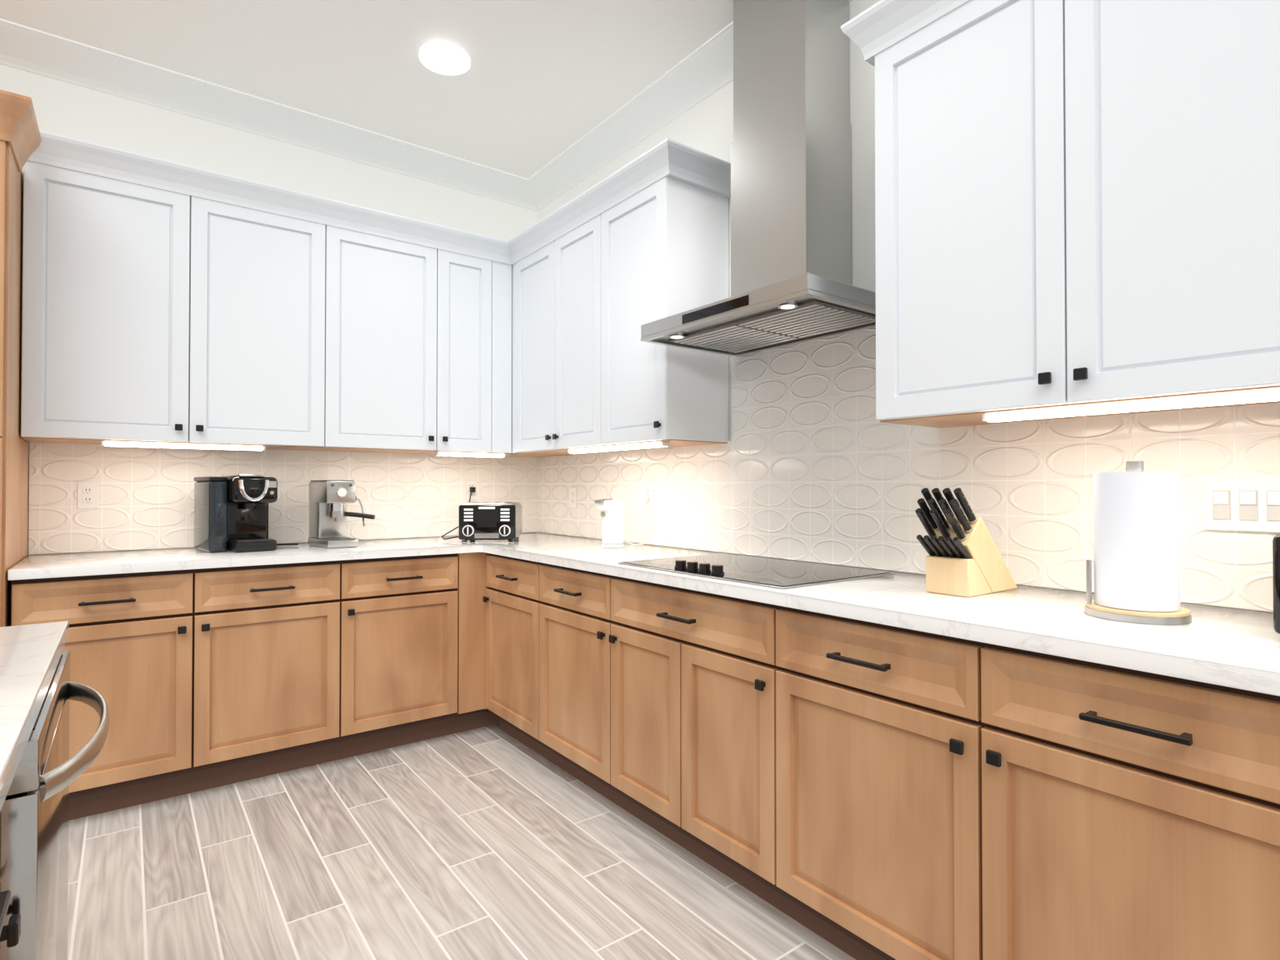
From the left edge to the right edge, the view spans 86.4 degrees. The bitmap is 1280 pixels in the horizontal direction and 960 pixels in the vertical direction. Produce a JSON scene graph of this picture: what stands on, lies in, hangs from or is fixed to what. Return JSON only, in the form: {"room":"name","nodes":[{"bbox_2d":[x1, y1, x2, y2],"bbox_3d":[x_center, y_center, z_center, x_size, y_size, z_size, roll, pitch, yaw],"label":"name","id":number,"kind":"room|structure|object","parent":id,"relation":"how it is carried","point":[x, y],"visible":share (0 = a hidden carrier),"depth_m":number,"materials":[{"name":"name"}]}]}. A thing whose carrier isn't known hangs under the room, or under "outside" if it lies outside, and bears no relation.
{"room":"kitchen","nodes":[
{"label":"kitchen","id":0,"kind":"room"},
{"bbox_2d":[0,890,20,947],"bbox_3d":[-0.724,0.748,0.012,0.951,0.880,2.680,0,-1,-37],"label":"cabinet knob","id":1,"kind":"object","parent":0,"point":[11,932],"visible":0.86,"depth_m":0.81,"materials":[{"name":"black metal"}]},
{"bbox_2d":[0,621,68,811],"bbox_3d":[-0.731,0.290,-0.001,0.978,0.035,2.760,0,-1,-37],"label":"countertop","id":2,"kind":"structure","parent":1,"relation":"on","point":[30,655],"depth_m":0.98,"materials":[{"name":"stone"}]},
{"bbox_2d":[0,64,537,555],"bbox_3d":[-2.856,-0.284,2.562,5.700,3.000,0.100,0,-1,-37],"label":"wall","id":3,"kind":"structure","parent":0,"point":[60,107],"depth_m":3.25,"materials":[{"name":"white paint"}]},
{"bbox_2d":[0,0,733,178],"bbox_3d":[-0.689,-1.865,-0.296,5.700,0.100,7.300,0,-1,-37],"label":"ceiling","id":4,"kind":"structure","parent":0,"point":[541,75],"depth_m":2.84,"materials":[{"name":"white paint"}]},
{"bbox_2d":[418,41,470,75],"bbox_3d":[-0.822,-1.773,2.871,0.210,0.016,0.210,0,-1,-37],"label":"recessed light","id":5,"kind":"object","parent":4,"relation":"in","point":[443,58],"depth_m":2.85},
{"bbox_2d":[67,723,856,959],"bbox_3d":[-0.689,1.234,-0.330,5.700,0.100,7.300,0,-1,-37],"label":"floor","id":6,"kind":"structure","parent":0,"point":[472,844],"depth_m":2.09,"materials":[{"name":"grey tile"}]},
{"bbox_2d":[0,89,41,626],"bbox_3d":[-2.612,-0.023,2.220,0.982,2.470,0.726,0,-1,-37],"label":"pantry cabinet","id":7,"kind":"object","parent":6,"relation":"on","point":[20,136],"visible":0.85,"depth_m":2.31,"materials":[{"name":"brown wood"}]},
{"bbox_2d":[0,650,109,959],"bbox_3d":[-1.159,0.764,0.937,0.672,0.870,0.596,0,-1,-37],"label":"dishwasher","id":8,"kind":"object","parent":6,"relation":"on","point":[34,812],"visible":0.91,"depth_m":0.92,"materials":[{"name":"silver metal"}]},
{"bbox_2d":[10,552,1279,959],"bbox_3d":[-0.306,0.768,1.809,2.316,0.880,4.148,0,-1,-37],"label":"base cabinet","id":9,"kind":"object","parent":6,"relation":"on","point":[893,792],"visible":0.97,"depth_m":1.83,"materials":[{"name":"brown wood"}]},
{"bbox_2d":[8,532,1279,696],"bbox_3d":[-0.293,0.310,1.792,2.318,0.035,4.196,0,-1,-37],"label":"countertop","id":10,"kind":"structure","parent":9,"relation":"on","point":[1239,648],"depth_m":1.64,"materials":[{"name":"stone"}]},
{"bbox_2d":[193,473,298,552],"bbox_3d":[-1.724,0.142,3.021,0.414,0.328,0.342,0,-1,-37],"label":"pod coffee maker","id":11,"kind":"object","parent":10,"relation":"on","point":[231,511],"visible":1,"depth_m":2.90,"materials":[{"name":"black plastic"}]},
{"bbox_2d":[308,480,375,548],"bbox_3d":[-1.409,0.155,3.213,0.205,0.306,0.338,1,-1,-41],"label":"espresso machine","id":12,"kind":"object","parent":10,"relation":"on","point":[328,499],"visible":1,"depth_m":3.15,"materials":[{"name":"silver metal"}]},
{"bbox_2d":[441,486,521,541],"bbox_3d":[-0.848,0.174,3.585,0.574,0.275,0.375,0,-1,38],"label":"toaster","id":13,"kind":"object","parent":10,"relation":"on","point":[477,520],"visible":1,"depth_m":3.39,"materials":[{"name":"black plastic"}]},
{"bbox_2d":[594,495,648,547],"bbox_3d":[-0.079,0.190,3.178,0.282,0.235,0.104,0,-1,-37],"label":"can opener","id":14,"kind":"object","parent":10,"relation":"on","point":[612,513],"visible":1,"depth_m":3.11,"materials":[{"name":"white plastic"}]},
{"bbox_2d":[617,553,894,589],"bbox_3d":[0.359,0.281,2.286,0.520,0.034,0.770,0,-1,-37],"label":"cooktop","id":15,"kind":"object","parent":10,"relation":"in","point":[756,571],"visible":1,"depth_m":2.16,"materials":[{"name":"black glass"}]},
{"bbox_2d":[915,487,1017,597],"bbox_3d":[0.856,0.156,1.789,0.331,0.272,0.115,0,-1,-37],"label":"knife block","id":16,"kind":"object","parent":10,"relation":"on","point":[964,559],"visible":1,"depth_m":1.72,"materials":[{"name":"brown wood"}]},
{"bbox_2d":[1083,461,1191,624],"bbox_3d":[1.051,0.124,1.444,0.184,0.328,0.184,0,-1,-37],"label":"paper towel holder","id":17,"kind":"object","parent":10,"relation":"on","point":[1137,511],"visible":1,"depth_m":1.39,"materials":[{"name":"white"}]},
{"bbox_2d":[1271,533,1279,633],"bbox_3d":[1.360,0.190,1.113,0.344,0.190,0.440,0,-1,-37],"label":"toaster oven","id":18,"kind":"object","parent":10,"relation":"on","point":[1276,539],"visible":1,"depth_m":1.20,"materials":[{"name":"black"}]},
{"bbox_2d":[537,0,1272,612],"bbox_3d":[1.577,-0.297,1.332,0.100,3.000,7.200,0,-1,-37],"label":"wall","id":19,"kind":"structure","parent":0,"point":[707,127],"depth_m":2.37,"materials":[{"name":"white paint"}]},
{"bbox_2d":[0,0,852,211],"bbox_3d":[-0.699,-1.759,-0.367,5.600,0.115,7.200,0,-1,-37],"label":"crown molding","id":20,"kind":"structure","parent":19,"relation":"attached to","point":[708,69],"depth_m":3.19,"materials":[{"name":"white paint"}]},
{"bbox_2d":[28,326,1279,611],"bbox_3d":[-0.234,-0.151,1.718,2.326,0.884,4.400,0,-1,-37],"label":"backsplash","id":21,"kind":"structure","parent":19,"relation":"attached to","point":[808,471],"depth_m":2.54,"materials":[{"name":"tile"}]},
{"bbox_2d":[76,481,98,509],"label":"outlet plates","id":22,"kind":"object","parent":21,"relation":"attached to","point":[87,495],"depth_m":2.87,"materials":[{"name":"white plastic"}]},
{"bbox_2d":[465,479,477,499],"label":"outlet plates","id":23,"kind":"object","parent":21,"relation":"attached to","point":[468,483],"depth_m":3.90,"materials":[{"name":"white plastic"}]},
{"bbox_2d":[569,487,577,508],"label":"outlet plates","id":24,"kind":"object","parent":21,"relation":"attached to","point":[573,491],"depth_m":3.80,"materials":[{"name":"white plastic"}]},
{"bbox_2d":[644,483,653,507],"label":"outlet plates","id":25,"kind":"object","parent":21,"relation":"attached to","point":[648,487],"depth_m":3.25,"materials":[{"name":"white plastic"}]},
{"bbox_2d":[20,0,1279,457],"bbox_3d":[-0.339,-0.730,1.863,2.321,1.133,4.047,0,-1,-37],"label":"upper cabinet","id":26,"kind":"object","parent":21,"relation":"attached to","point":[1077,202],"visible":0.96,"depth_m":2.55,"materials":[{"name":"white wood"}]},
{"bbox_2d":[101,441,264,450],"bbox_3d":[-1.790,-0.144,2.713,0.561,0.020,0.397,0,-1,-37],"label":"light","id":27,"kind":"object","parent":26,"relation":"attached to","point":[111,443],"depth_m":2.83,"materials":[{"name":"white plastic"}]},
{"bbox_2d":[434,451,505,457],"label":"light","id":28,"kind":"object","parent":26,"relation":"attached to","point":[436,453],"depth_m":3.59,"materials":[{"name":"white plastic"}]},
{"bbox_2d":[567,441,670,453],"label":"light","id":29,"kind":"object","parent":26,"relation":"attached to","point":[663,443],"depth_m":2.95,"materials":[{"name":"white plastic"}]},
{"bbox_2d":[982,388,1279,421],"bbox_3d":[0.972,-0.158,1.421,0.216,0.020,0.571,0,-1,-37],"label":"light","id":30,"kind":"object","parent":26,"relation":"attached to","point":[1241,397],"depth_m":1.43,"materials":[{"name":"white plastic"}]},
{"bbox_2d":[640,0,875,356],"bbox_3d":[0.431,-1.148,2.356,0.493,1.272,0.774,0,-1,-37],"label":"range hood","id":31,"kind":"object","parent":19,"relation":"attached to","point":[791,224],"visible":0.99,"depth_m":2.31,"materials":[{"name":"silver metal"}]},
{"bbox_2d":[1205,479,1279,532],"bbox_3d":[1.368,0.057,1.496,0.014,0.115,0.200,0,-1,-37],"label":"switch plate","id":32,"kind":"object","parent":19,"relation":"attached to","point":[1243,505],"visible":1,"depth_m":1.52,"materials":[{"name":"white plastic"}]}
]}

